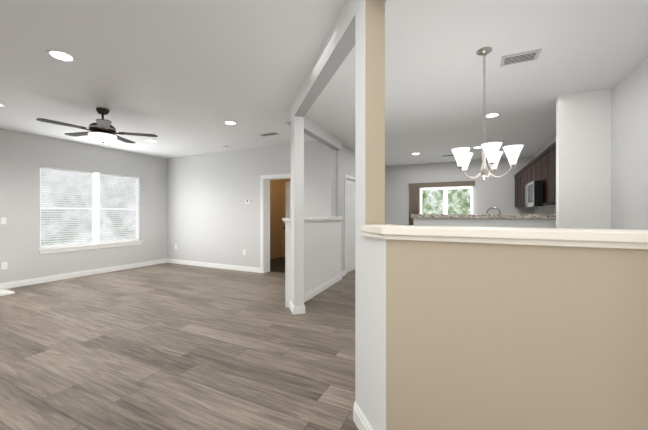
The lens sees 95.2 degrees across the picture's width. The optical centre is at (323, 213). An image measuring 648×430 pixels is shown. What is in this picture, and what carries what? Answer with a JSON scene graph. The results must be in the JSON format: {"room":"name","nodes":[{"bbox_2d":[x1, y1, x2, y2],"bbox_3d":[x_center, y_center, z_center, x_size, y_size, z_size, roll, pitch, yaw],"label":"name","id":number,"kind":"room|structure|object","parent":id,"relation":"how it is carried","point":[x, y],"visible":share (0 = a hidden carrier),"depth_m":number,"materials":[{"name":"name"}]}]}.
{"room":"empty living room","nodes":[
{"label":"empty living room","id":0,"kind":"room"},
{"bbox_2d":[0,128,166,282],"bbox_3d":[-5.723,-0.079,4.745,0.160,2.740,7.270,0,0,26],"label":"wall","id":1,"kind":"structure","parent":0,"point":[24,157],"depth_m":5.71,"materials":[{"name":"grey paint"}]},
{"bbox_2d":[1,217,5,223],"bbox_3d":[-5.477,0.120,5.054,0.010,0.116,0.070,0,0,26],"label":"light switch","id":2,"kind":"object","parent":1,"relation":"attached to","point":[3,220],"visible":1,"depth_m":5.05,"materials":[{"name":"white plastic"}]},
{"bbox_2d":[2,262,6,268],"bbox_3d":[-5.473,0.890,5.065,0.009,0.116,0.070,0,0,26],"label":"outlet","id":3,"kind":"object","parent":1,"relation":"attached to","point":[4,265],"visible":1,"depth_m":5.06,"materials":[{"name":"white plastic"}]},
{"bbox_2d":[38,170,142,253],"bbox_3d":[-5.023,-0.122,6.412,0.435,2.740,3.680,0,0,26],"label":"living room window","id":4,"kind":"structure","parent":1,"relation":"in","point":[95,212],"depth_m":6.33,"materials":[{"name":"white"}]},
{"bbox_2d":[40,166,93,246],"bbox_3d":[-5.114,-0.131,5.912,0.054,1.515,0.870,0,0,26],"label":"window blind","id":5,"kind":"object","parent":4,"relation":"attached to","point":[87,196],"visible":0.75,"depth_m":5.87,"materials":[{"name":"white plastic"}]},
{"bbox_2d":[99,173,139,242],"bbox_3d":[-4.684,-0.133,6.792,0.054,1.515,0.870,0,0,26],"label":"window blind","id":6,"kind":"object","parent":4,"relation":"attached to","point":[112,203],"visible":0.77,"depth_m":6.76,"materials":[{"name":"white plastic"}]},
{"bbox_2d":[0,258,372,429],"bbox_3d":[-0.977,1.232,4.451,8.630,0.120,10.900,0,0,26],"label":"baseboard","id":7,"kind":"structure","parent":1,"relation":"attached to","point":[360,420],"depth_m":5.82,"materials":[{"name":"white"}]},
{"bbox_2d":[0,257,357,429],"bbox_3d":[-0.285,1.330,4.113,10.570,0.084,11.300,0,0,26],"label":"floor","id":8,"kind":"structure","parent":0,"point":[168,346],"depth_m":2.74,"materials":[{"name":"brown wood"}]},
{"bbox_2d":[0,288,14,295],"bbox_3d":[-5.686,0.575,4.000,0.559,1.435,2.000,0,0,26],"label":"fireplace","id":9,"kind":"object","parent":8,"relation":"on","point":[3,292],"visible":1,"depth_m":4.74,"materials":[{"name":"white"}]},
{"bbox_2d":[289,116,304,314],"bbox_3d":[-0.359,0.016,3.941,0.162,2.552,0.282,0,0,-17],"label":"column","id":10,"kind":"structure","parent":8,"relation":"on","point":[296,304],"depth_m":3.83,"materials":[{"name":"white paint"}]},
{"bbox_2d":[355,0,384,414],"bbox_3d":[0.279,0.020,1.804,0.125,2.552,0.150,0,0,-17],"label":"column","id":11,"kind":"structure","parent":8,"relation":"on","point":[369,112],"depth_m":1.74,"materials":[{"name":"white paint"}]},
{"bbox_2d":[411,214,555,227],"bbox_3d":[2.900,0.648,5.351,2.447,1.283,0.840,0,0,26],"label":"bar","id":12,"kind":"object","parent":8,"relation":"on","point":[511,220],"visible":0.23,"depth_m":4.99,"materials":[{"name":"white"}]},
{"bbox_2d":[486,207,500,213],"bbox_3d":[3.141,0.063,5.458,0.254,0.371,0.134,0,0,26],"label":"kitchen faucet","id":13,"kind":"object","parent":12,"relation":"on","point":[492,208],"visible":0.6,"depth_m":5.49,"materials":[{"name":"silver metal"}]},
{"bbox_2d":[167,140,335,267],"bbox_3d":[-1.950,-0.083,6.854,4.770,2.740,0.230,0,0,26],"label":"wall","id":14,"kind":"structure","parent":0,"point":[213,216],"depth_m":6.84,"materials":[{"name":"grey paint"}]},
{"bbox_2d":[260,173,290,272],"bbox_3d":[-0.907,0.227,6.336,0.944,2.122,0.245,0,0,26],"label":"door frame","id":15,"kind":"structure","parent":14,"relation":"attached to","point":[265,223],"depth_m":6.43,"materials":[{"name":"white"}]},
{"bbox_2d":[283,181,290,228],"bbox_3d":[-0.690,0.270,6.651,0.654,2.024,0.474,0,0,26],"label":"door","id":16,"kind":"structure","parent":14,"relation":"in","point":[287,199],"depth_m":6.84,"materials":[{"name":"white wood"}]},
{"bbox_2d":[270,179,281,259],"bbox_3d":[-1.724,-0.084,7.922,0.100,2.740,1.890,0,0,26],"label":"wall","id":17,"kind":"structure","parent":0,"point":[277,215],"depth_m":8.49,"materials":[{"name":"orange paint"}]},
{"bbox_2d":[282,179,290,256],"bbox_3d":[-0.155,-0.085,8.276,2.610,2.740,0.100,0,0,26],"label":"wall","id":18,"kind":"structure","parent":0,"point":[283,180],"depth_m":8.73,"materials":[{"name":"beige paint"}]},
{"bbox_2d":[285,220,340,307],"bbox_3d":[-0.094,0.700,4.976,0.130,1.181,1.991,0,0,23],"label":"wall","id":19,"kind":"structure","parent":0,"point":[322,249],"depth_m":4.78,"materials":[{"name":"white paint"}]},
{"bbox_2d":[282,217,342,222],"bbox_3d":[-0.100,0.090,4.959,0.194,0.064,2.025,0,0,23],"label":"trim","id":20,"kind":"structure","parent":19,"relation":"on","point":[306,219],"depth_m":4.65,"materials":[{"name":"white"}]},
{"bbox_2d":[0,0,647,166],"bbox_3d":[-0.285,-1.498,4.108,10.570,0.100,11.300,0,0,26],"label":"ceiling","id":21,"kind":"structure","parent":0,"point":[180,78],"depth_m":2.96,"materials":[{"name":"white paint"}]},
{"bbox_2d":[46,50,75,61],"bbox_3d":[-2.400,-1.439,2.704,0.204,0.012,0.204,0,0,26],"label":"recessed light","id":22,"kind":"object","parent":21,"relation":"in","point":[61,56],"visible":1,"depth_m":2.69,"materials":[{"name":"white plastic"}]},
{"bbox_2d":[36,107,157,148],"bbox_3d":[-3.103,-1.168,4.082,1.276,0.560,1.272,0,0,26],"label":"ceiling fan","id":23,"kind":"object","parent":21,"relation":"hanging from","point":[102,130],"visible":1,"depth_m":4.02,"materials":[{"name":"brown metal"}]},
{"bbox_2d":[224,121,236,124],"bbox_3d":[-1.489,-1.443,4.707,0.204,0.012,0.204,0,0,26],"label":"recessed light","id":24,"kind":"object","parent":21,"relation":"in","point":[230,122],"visible":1,"depth_m":4.68,"materials":[{"name":"white plastic"}]},
{"bbox_2d":[258,132,278,136],"bbox_3d":[-1.004,-1.445,5.383,0.360,0.009,0.160,0,0,26],"label":"ceiling vent","id":25,"kind":"object","parent":21,"relation":"in","point":[269,134],"visible":1,"depth_m":5.37,"materials":[{"name":"grey metal"}]},
{"bbox_2d":[285,0,386,150],"bbox_3d":[0.730,-1.352,3.472,3.042,0.190,3.955,0,0,26],"label":"header beam","id":26,"kind":"structure","parent":21,"relation":"attached to","point":[337,47],"depth_m":2.67,"materials":[{"name":"white paint"}]},
{"bbox_2d":[452,47,523,181],"bbox_3d":[1.429,-0.863,2.608,0.554,1.165,0.561,0,0,26],"label":"dining chandelier","id":27,"kind":"object","parent":21,"relation":"hanging from","point":[491,152],"visible":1,"depth_m":2.56,"materials":[{"name":"white glass"}]},
{"bbox_2d":[484,113,499,117],"bbox_3d":[2.472,-1.442,4.343,0.204,0.012,0.204,0,0,26],"label":"recessed light","id":28,"kind":"object","parent":21,"relation":"in","point":[491,115],"visible":0.96,"depth_m":4.33,"materials":[{"name":"white plastic"}]},
{"bbox_2d":[500,49,541,66],"bbox_3d":[1.812,-1.440,2.740,0.300,0.009,0.200,0,0,26],"label":"ceiling vent","id":29,"kind":"object","parent":21,"relation":"in","point":[522,57],"visible":1,"depth_m":2.72,"materials":[{"name":"grey metal"}]},
{"bbox_2d":[336,143,354,270],"bbox_3d":[1.011,-0.084,7.540,0.130,2.740,3.600,0,0,26],"label":"wall","id":30,"kind":"structure","parent":0,"point":[345,159],"depth_m":6.11,"materials":[{"name":"grey paint"}]},
{"bbox_2d":[345,174,354,274],"bbox_3d":[0.580,0.227,6.638,0.145,2.122,0.904,0,0,26],"label":"door frame","id":31,"kind":"structure","parent":30,"relation":"attached to","point":[349,177],"depth_m":6.21,"materials":[{"name":"white wood"}]},
{"bbox_2d":[346,179,354,272],"bbox_3d":[0.597,0.270,6.630,0.183,2.024,0.740,0,0,26],"label":"closet door","id":32,"kind":"structure","parent":30,"relation":"in","point":[350,225],"depth_m":6.58,"materials":[{"name":"white wood"}]},
{"bbox_2d":[385,156,533,225],"bbox_3d":[3.624,-0.085,8.357,4.110,2.740,0.160,0,0,26],"label":"wall","id":33,"kind":"structure","parent":0,"point":[497,192],"depth_m":8.20,"materials":[{"name":"grey paint"}]},
{"bbox_2d":[420,187,472,213],"bbox_3d":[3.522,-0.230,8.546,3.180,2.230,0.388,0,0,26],"label":"kitchen window","id":34,"kind":"structure","parent":33,"relation":"in","point":[453,200],"depth_m":8.64,"materials":[{"name":"white"}]},
{"bbox_2d":[408,181,474,224],"bbox_3d":[3.299,-0.280,8.387,1.760,1.230,0.047,0,0,26],"label":"curtain","id":35,"kind":"object","parent":34,"relation":"hanging from","point":[414,198],"visible":0.9,"depth_m":8.64,"materials":[{"name":"brown"}]},
{"bbox_2d":[365,236,647,429],"bbox_3d":[0.754,0.706,1.413,1.188,1.181,0.269,0,0,26],"label":"wall","id":36,"kind":"structure","parent":0,"point":[471,336],"depth_m":1.26,"materials":[{"name":"beige paint"}]},
{"bbox_2d":[361,224,647,249],"bbox_3d":[0.742,0.096,1.409,1.206,0.064,0.317,0,0,26],"label":"cap","id":37,"kind":"object","parent":36,"relation":"on","point":[612,238],"visible":1,"depth_m":1.22,"materials":[{"name":"beige"}]},
{"bbox_2d":[556,88,611,228],"bbox_3d":[3.126,-0.077,3.575,0.490,2.740,0.130,0,0,26],"label":"wall","id":38,"kind":"structure","parent":0,"point":[583,160],"depth_m":3.52,"materials":[{"name":"white paint"}]},
{"bbox_2d":[534,57,647,229],"bbox_3d":[2.973,-0.075,2.521,0.160,2.740,10.900,0,0,26],"label":"wall","id":39,"kind":"structure","parent":0,"point":[630,151],"depth_m":3.02,"materials":[{"name":"grey paint"}]},
{"bbox_2d":[514,173,517,206],"bbox_3d":[4.998,-0.583,7.321,0.408,0.820,0.492,0,0,26],"label":"upper cabinet","id":40,"kind":"object","parent":39,"relation":"attached to","point":[516,175],"depth_m":7.37,"materials":[{"name":"brown wood"}]},
{"bbox_2d":[518,169,524,206],"bbox_3d":[4.628,-0.582,6.562,0.408,0.820,0.548,0,0,26],"label":"upper cabinet","id":41,"kind":"object","parent":39,"relation":"attached to","point":[520,172],"depth_m":6.82,"materials":[{"name":"brown wood"}]},
{"bbox_2d":[522,166,525,204],"bbox_3d":[4.436,-0.581,6.170,0.408,0.820,0.548,0,0,26],"label":"upper cabinet","id":42,"kind":"object","parent":39,"relation":"attached to","point":[523,169],"depth_m":6.41,"materials":[{"name":"brown wood"}]},
{"bbox_2d":[526,163,529,183],"bbox_3d":[4.258,-0.581,5.804,0.408,0.820,0.491,0,0,26],"label":"upper cabinet","id":43,"kind":"object","parent":39,"relation":"attached to","point":[528,165],"depth_m":5.90,"materials":[{"name":"brown wood"}]},
{"bbox_2d":[530,161,533,181],"bbox_3d":[4.066,-0.580,5.412,0.408,0.820,0.491,0,0,26],"label":"upper cabinet","id":44,"kind":"object","parent":39,"relation":"attached to","point":[532,162],"depth_m":5.54,"materials":[{"name":"brown wood"}]},
{"bbox_2d":[534,157,537,180],"bbox_3d":[3.863,-0.579,4.996,0.408,0.820,0.436,0,0,26],"label":"upper cabinet","id":45,"kind":"object","parent":39,"relation":"attached to","point":[536,159],"depth_m":5.21,"materials":[{"name":"brown wood"}]},
{"bbox_2d":[525,180,542,206],"bbox_3d":[3.590,-0.327,5.090,0.160,0.415,0.760,0,0,26],"label":"microwave","id":46,"kind":"object","parent":45,"relation":"attached to","point":[533,193],"visible":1,"depth_m":4.76,"materials":[{"name":"black glass"}]},
{"bbox_2d":[538,149,545,204],"bbox_3d":[3.659,-0.579,4.579,0.408,0.820,0.492,0,0,26],"label":"upper cabinet","id":47,"kind":"object","parent":39,"relation":"attached to","point":[542,166],"depth_m":4.78,"materials":[{"name":"brown wood"}]},
{"bbox_2d":[546,146,555,204],"bbox_3d":[3.468,-0.578,4.187,0.408,0.820,0.492,0,0,26],"label":"upper cabinet","id":48,"kind":"object","parent":39,"relation":"attached to","point":[548,202],"depth_m":4.44,"materials":[{"name":"brown wood"}]},
{"bbox_2d":[550,141,555,200],"bbox_3d":[3.302,-0.577,3.846,0.408,0.820,0.491,0,0,26],"label":"upper cabinet","id":49,"kind":"object","parent":39,"relation":"attached to","point":[553,146],"depth_m":4.17,"materials":[{"name":"brown wood"}]}
]}

